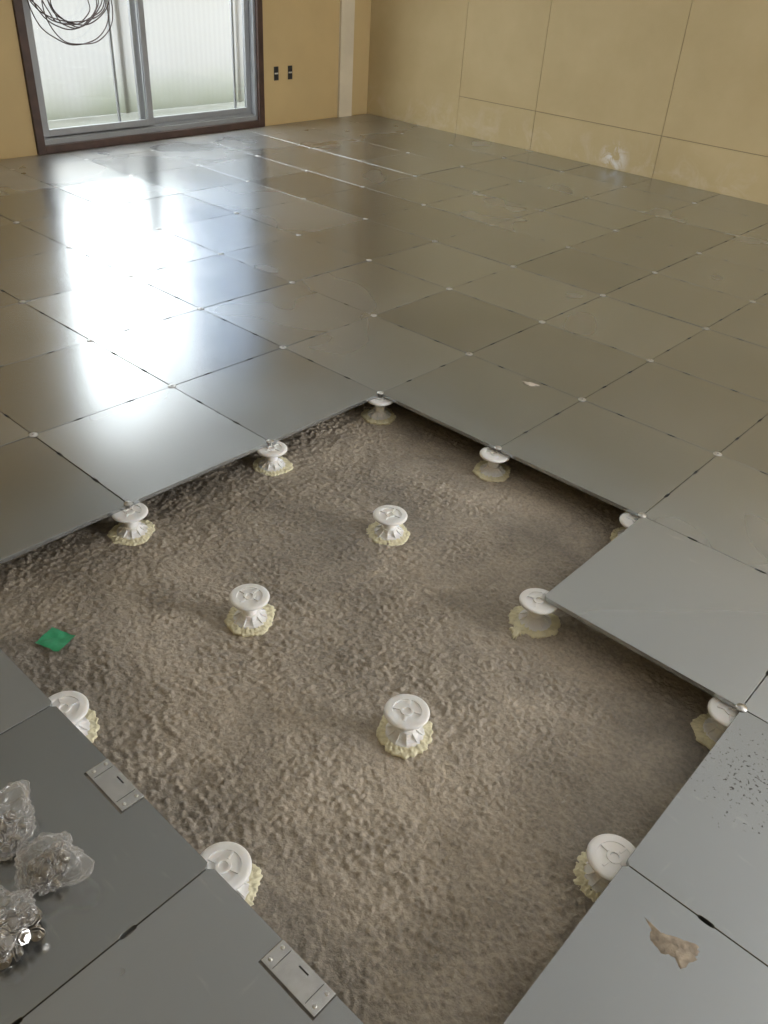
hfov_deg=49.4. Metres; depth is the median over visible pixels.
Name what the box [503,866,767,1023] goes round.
panel
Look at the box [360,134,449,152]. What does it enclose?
panel
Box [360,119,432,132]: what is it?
panel
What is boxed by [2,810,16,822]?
bolt
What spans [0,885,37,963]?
plastic bag
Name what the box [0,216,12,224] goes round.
panel
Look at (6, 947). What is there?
bolt
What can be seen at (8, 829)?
bolt
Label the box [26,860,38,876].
bolt
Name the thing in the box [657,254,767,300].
panel
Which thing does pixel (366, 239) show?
panel
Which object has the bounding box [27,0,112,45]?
cable coil
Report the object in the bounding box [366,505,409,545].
pedestal
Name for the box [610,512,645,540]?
pedestal
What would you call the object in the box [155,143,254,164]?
panel
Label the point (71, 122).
floor
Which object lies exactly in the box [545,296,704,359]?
panel
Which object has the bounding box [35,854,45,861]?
bolt
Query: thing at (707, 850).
panel
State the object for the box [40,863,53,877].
bolt
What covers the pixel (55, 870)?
washer
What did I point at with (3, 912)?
bolt
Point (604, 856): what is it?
pedestal
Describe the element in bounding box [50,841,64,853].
bolt
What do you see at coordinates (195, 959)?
panel
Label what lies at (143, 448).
panel
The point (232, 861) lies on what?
pedestal
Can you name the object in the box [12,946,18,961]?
washer
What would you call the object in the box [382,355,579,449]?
panel
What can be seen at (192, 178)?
panel
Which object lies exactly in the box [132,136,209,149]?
panel
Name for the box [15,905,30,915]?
washer
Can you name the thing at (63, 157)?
panel
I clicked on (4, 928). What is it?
washer
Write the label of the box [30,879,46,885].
washer
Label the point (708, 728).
pedestal
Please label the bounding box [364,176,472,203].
panel
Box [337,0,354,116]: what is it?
trim
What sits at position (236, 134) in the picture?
panel
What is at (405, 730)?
pedestal
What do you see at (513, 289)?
panel
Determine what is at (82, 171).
panel
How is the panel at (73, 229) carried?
on the floor at (435, 885)
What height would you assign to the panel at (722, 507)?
0.013 m
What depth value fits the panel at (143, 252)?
3.95 m
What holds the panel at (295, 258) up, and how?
on the floor at (435, 885)
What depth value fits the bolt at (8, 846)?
1.38 m
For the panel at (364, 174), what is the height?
0.012 m
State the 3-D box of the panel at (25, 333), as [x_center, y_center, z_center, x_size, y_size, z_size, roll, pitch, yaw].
[-1.438,-0.638,3.071,0.498,0.012,0.498,30,42,32]
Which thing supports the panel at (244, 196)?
on the floor at (435, 885)
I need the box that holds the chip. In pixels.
[522,381,538,385]
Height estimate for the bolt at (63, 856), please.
0.023 m
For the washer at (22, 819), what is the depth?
1.40 m
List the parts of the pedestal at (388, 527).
threaded stem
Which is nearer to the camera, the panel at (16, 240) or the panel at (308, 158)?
the panel at (16, 240)
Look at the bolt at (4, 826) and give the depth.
1.40 m
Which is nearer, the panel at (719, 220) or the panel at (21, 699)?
the panel at (21, 699)
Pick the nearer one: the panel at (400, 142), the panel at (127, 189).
the panel at (127, 189)
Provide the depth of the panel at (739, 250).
4.49 m
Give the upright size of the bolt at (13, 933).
0.025 m
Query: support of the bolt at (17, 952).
in the plastic bag at (5, 890)
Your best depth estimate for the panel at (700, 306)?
3.82 m
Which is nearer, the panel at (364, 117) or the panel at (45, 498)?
the panel at (45, 498)
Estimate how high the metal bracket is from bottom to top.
0.014 m
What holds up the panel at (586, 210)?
on the floor at (435, 885)
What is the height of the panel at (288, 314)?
0.012 m
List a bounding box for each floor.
[0,402,767,1023]
[48,101,244,128]
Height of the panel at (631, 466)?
0.012 m
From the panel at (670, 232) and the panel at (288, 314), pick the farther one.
the panel at (670, 232)
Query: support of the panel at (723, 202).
on the floor at (435, 885)
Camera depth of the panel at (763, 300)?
3.88 m
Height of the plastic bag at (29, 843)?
0.062 m
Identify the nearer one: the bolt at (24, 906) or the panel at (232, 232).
the bolt at (24, 906)
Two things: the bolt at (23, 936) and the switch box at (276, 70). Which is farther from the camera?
the switch box at (276, 70)
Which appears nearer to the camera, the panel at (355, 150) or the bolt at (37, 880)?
the bolt at (37, 880)
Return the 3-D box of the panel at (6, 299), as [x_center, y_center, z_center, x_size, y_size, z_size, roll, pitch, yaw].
[-1.806,-0.847,3.336,0.498,0.012,0.498,30,42,32]
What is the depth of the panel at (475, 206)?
4.94 m
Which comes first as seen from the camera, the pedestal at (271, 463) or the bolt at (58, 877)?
the bolt at (58, 877)
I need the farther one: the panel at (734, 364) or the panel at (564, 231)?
the panel at (564, 231)
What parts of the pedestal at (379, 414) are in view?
threaded stem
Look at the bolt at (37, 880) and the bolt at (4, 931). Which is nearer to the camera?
the bolt at (4, 931)
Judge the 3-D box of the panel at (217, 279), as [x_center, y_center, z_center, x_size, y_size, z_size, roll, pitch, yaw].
[-0.763,-1.026,3.698,0.498,0.013,0.498,30,42,32]
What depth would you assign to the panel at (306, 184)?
5.16 m
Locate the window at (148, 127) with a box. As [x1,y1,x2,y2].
[12,0,264,154]
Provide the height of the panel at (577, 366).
0.012 m
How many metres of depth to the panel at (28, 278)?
3.64 m
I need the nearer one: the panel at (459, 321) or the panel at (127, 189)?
the panel at (459, 321)
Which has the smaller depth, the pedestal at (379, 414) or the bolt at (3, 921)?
the bolt at (3, 921)
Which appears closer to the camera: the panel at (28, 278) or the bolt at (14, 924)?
the bolt at (14, 924)
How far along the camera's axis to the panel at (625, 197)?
5.30 m
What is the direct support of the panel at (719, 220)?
on the floor at (435, 885)
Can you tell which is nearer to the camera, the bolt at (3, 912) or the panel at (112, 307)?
the bolt at (3, 912)
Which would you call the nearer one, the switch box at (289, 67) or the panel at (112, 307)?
the panel at (112, 307)
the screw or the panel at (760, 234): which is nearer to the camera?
the screw
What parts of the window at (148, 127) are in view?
sliding sash, screen frame, sliding sash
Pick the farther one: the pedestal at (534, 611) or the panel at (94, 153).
the panel at (94, 153)
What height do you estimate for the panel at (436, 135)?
0.012 m
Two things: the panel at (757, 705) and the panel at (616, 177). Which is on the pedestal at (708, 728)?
the panel at (757, 705)
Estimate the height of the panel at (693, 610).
0.012 m
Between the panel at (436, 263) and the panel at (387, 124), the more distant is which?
the panel at (387, 124)
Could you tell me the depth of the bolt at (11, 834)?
1.39 m
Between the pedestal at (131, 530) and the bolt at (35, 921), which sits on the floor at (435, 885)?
the pedestal at (131, 530)
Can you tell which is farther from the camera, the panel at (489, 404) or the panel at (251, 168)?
the panel at (251, 168)
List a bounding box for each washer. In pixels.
[0,927,9,935]
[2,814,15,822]
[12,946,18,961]
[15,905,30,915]
[17,817,23,832]
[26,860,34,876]
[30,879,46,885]
[30,927,45,936]
[43,863,53,873]
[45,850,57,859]
[53,860,57,873]
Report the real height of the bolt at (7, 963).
0.023 m
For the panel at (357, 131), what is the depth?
6.63 m
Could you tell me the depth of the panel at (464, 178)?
5.52 m
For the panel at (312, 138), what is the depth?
6.32 m
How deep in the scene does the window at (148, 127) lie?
5.78 m
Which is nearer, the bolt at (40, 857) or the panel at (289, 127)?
the bolt at (40, 857)
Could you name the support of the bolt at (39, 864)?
in the plastic bag at (29, 843)
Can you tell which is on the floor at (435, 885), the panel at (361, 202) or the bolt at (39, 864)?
the panel at (361, 202)
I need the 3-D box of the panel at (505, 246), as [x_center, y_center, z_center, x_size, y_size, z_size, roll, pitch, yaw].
[0.618,-1.397,4.374,0.498,0.012,0.498,30,42,32]
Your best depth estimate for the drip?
2.04 m
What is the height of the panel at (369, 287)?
0.012 m
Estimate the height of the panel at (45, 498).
0.012 m
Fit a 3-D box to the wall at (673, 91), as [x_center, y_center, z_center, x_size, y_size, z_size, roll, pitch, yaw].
[3.172,-2.622,4.397,8.995,2.632,0.120,30,42,32]
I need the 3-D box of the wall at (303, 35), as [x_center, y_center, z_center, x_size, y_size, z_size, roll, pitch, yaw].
[-2.496,-3.104,4.523,0.120,2.632,7.204,30,42,32]
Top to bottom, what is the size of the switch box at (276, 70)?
0.096 m
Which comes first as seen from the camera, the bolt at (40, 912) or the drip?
the bolt at (40, 912)
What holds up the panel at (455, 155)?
on the floor at (435, 885)
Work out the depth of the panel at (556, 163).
6.12 m
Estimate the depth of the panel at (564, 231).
4.67 m
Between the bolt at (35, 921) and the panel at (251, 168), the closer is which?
the bolt at (35, 921)
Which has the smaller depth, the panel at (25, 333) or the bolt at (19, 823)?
the bolt at (19, 823)
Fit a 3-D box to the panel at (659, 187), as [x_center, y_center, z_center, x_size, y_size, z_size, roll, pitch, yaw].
[1.935,-2.151,5.599,0.498,0.012,0.399,30,42,32]
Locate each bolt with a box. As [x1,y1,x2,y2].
[0,819,12,832]
[0,831,6,845]
[0,839,14,852]
[0,906,7,919]
[0,918,8,926]
[0,927,9,940]
[0,935,15,952]
[0,953,11,969]
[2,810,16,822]
[4,917,21,931]
[5,909,18,919]
[6,829,22,842]
[6,944,23,961]
[7,828,20,841]
[9,931,18,937]
[13,817,28,832]
[14,902,30,916]
[15,928,31,945]
[19,914,28,928]
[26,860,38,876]
[26,914,40,928]
[29,908,42,921]
[30,873,46,888]
[30,924,45,941]
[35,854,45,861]
[35,859,46,874]
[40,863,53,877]
[44,850,57,864]
[48,874,62,888]
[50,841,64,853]
[53,860,64,874]
[57,850,70,863]
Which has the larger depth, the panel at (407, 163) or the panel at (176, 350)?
the panel at (407, 163)
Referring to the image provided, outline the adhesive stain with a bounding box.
[645,918,699,968]
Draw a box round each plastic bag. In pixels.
[0,780,35,861]
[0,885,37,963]
[13,832,94,896]
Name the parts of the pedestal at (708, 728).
threaded stem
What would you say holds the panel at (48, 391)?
on the floor at (435, 885)
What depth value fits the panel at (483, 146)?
6.38 m
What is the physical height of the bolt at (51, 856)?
0.023 m
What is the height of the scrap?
0.005 m
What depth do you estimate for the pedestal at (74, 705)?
1.70 m
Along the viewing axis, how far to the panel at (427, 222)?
4.63 m
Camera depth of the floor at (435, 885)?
1.84 m
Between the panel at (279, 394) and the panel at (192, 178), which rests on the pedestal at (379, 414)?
the panel at (279, 394)
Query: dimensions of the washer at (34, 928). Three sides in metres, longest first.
0.025 x 0.025 x 0.002 m
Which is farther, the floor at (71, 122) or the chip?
the floor at (71, 122)
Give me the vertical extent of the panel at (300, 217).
0.012 m
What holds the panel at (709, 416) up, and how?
on the floor at (435, 885)
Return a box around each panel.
[0,152,83,168]
[0,170,52,195]
[0,188,101,221]
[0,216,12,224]
[0,223,66,261]
[0,248,127,300]
[0,290,18,307]
[0,303,87,366]
[0,342,168,432]
[0,412,29,446]
[0,437,126,563]
[0,649,51,734]
[0,706,207,1023]
[14,160,128,186]
[18,207,156,246]
[19,869,363,1023]
[25,277,197,339]
[36,388,267,505]
[58,176,178,205]
[66,144,150,158]
[71,230,218,274]
[89,151,196,174]
[93,310,280,384]
[106,194,234,227]
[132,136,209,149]
[133,255,288,307]
[134,166,245,192]
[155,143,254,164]
[161,214,295,252]
[175,349,377,443]
[183,182,301,212]
[191,129,263,141]
[200,156,304,180]
[203,283,370,345]
[214,136,308,155]
[223,236,366,281]
[238,200,363,234]
[243,123,311,134]
[250,171,360,198]
[259,148,358,169]
[267,129,357,147]
[285,316,466,394]
[292,118,354,128]
[294,261,446,314]
[301,220,432,259]
[305,187,421,218]
[310,162,413,186]
[313,141,405,160]
[316,123,400,139]
[339,114,388,122]
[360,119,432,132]
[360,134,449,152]
[362,153,459,175]
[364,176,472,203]
[367,205,489,240]
[371,242,510,287]
[376,290,539,352]
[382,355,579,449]
[404,129,480,144]
[410,145,501,165]
[417,167,518,191]
[425,193,539,223]
[438,225,566,265]
[452,140,533,157]
[452,267,600,320]
[464,158,559,180]
[472,323,648,397]
[477,182,583,209]
[494,211,613,246]
[499,401,715,516]
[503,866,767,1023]
[506,152,590,170]
[516,248,652,294]
[523,172,622,197]
[544,198,656,229]
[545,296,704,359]
[545,517,767,708]
[563,165,651,185]
[571,231,697,271]
[585,362,767,452]
[588,187,692,215]
[606,273,750,327]
[618,217,735,252]
[626,711,767,966]
[627,179,719,203]
[645,456,767,574]
[653,329,767,402]
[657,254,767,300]
[660,204,767,235]
[697,194,767,220]
[701,237,767,271]
[708,302,767,347]
[721,415,767,474]
[740,223,767,243]
[745,675,767,722]
[755,293,767,305]
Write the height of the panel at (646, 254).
0.012 m
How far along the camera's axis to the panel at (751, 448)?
2.69 m
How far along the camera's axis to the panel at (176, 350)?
3.10 m
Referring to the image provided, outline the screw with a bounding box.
[28,432,37,436]
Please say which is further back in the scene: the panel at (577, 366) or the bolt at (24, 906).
the panel at (577, 366)
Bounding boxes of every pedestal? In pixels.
[49,691,99,742]
[107,501,154,545]
[200,841,262,905]
[224,584,275,636]
[252,439,292,475]
[361,391,395,424]
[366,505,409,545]
[376,694,432,759]
[472,446,510,482]
[508,588,560,638]
[572,834,635,901]
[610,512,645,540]
[690,697,746,749]
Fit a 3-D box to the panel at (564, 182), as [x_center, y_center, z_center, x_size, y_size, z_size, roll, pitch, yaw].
[1.263,-2.186,5.582,0.498,0.012,0.498,30,42,32]
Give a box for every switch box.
[274,66,278,80]
[288,65,291,78]
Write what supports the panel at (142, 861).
on the pedestal at (74, 705)
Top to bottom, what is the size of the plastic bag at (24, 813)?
0.072 m
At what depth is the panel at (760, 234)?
4.80 m
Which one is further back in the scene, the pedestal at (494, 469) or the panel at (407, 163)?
the panel at (407, 163)
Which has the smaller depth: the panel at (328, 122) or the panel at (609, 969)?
the panel at (609, 969)
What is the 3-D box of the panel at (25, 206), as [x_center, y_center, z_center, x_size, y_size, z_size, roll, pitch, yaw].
[-1.866,-1.654,4.497,0.498,0.012,0.498,30,42,32]
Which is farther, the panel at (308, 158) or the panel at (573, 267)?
the panel at (308, 158)
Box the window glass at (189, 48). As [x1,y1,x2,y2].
[29,0,244,120]
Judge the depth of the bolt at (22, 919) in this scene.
1.28 m
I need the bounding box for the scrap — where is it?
[35,627,75,650]
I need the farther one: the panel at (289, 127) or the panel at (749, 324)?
the panel at (289, 127)
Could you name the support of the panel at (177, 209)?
on the floor at (435, 885)
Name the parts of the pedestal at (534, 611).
threaded stem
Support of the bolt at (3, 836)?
in the plastic bag at (24, 813)
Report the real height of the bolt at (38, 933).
0.025 m
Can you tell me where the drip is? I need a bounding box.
[509,618,525,638]
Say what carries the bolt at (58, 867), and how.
in the plastic bag at (29, 843)
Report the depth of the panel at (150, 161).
5.38 m
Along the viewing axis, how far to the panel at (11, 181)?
4.81 m
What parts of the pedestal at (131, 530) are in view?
threaded stem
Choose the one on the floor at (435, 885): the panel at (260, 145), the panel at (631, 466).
the panel at (260, 145)
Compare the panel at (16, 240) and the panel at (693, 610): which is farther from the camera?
the panel at (16, 240)
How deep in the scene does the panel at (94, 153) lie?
5.58 m
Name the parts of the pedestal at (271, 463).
threaded stem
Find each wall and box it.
[0,0,370,159]
[367,0,767,204]
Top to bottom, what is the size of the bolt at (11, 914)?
0.023 m
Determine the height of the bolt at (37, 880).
0.025 m
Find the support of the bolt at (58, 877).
in the plastic bag at (29, 843)
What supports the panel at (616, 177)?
on the floor at (435, 885)
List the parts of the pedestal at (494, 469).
threaded stem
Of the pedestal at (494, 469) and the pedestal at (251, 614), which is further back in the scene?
the pedestal at (494, 469)
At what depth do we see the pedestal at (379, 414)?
2.88 m
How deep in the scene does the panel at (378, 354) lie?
3.15 m
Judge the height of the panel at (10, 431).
0.012 m
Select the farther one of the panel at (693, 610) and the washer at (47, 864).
the panel at (693, 610)
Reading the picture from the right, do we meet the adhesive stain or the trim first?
the adhesive stain
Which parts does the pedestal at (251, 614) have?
threaded stem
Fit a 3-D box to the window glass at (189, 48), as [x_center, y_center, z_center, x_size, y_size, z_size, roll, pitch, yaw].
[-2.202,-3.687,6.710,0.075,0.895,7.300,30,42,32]
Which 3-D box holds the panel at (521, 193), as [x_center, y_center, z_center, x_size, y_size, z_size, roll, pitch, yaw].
[0.925,-1.993,5.268,0.498,0.012,0.498,30,42,32]

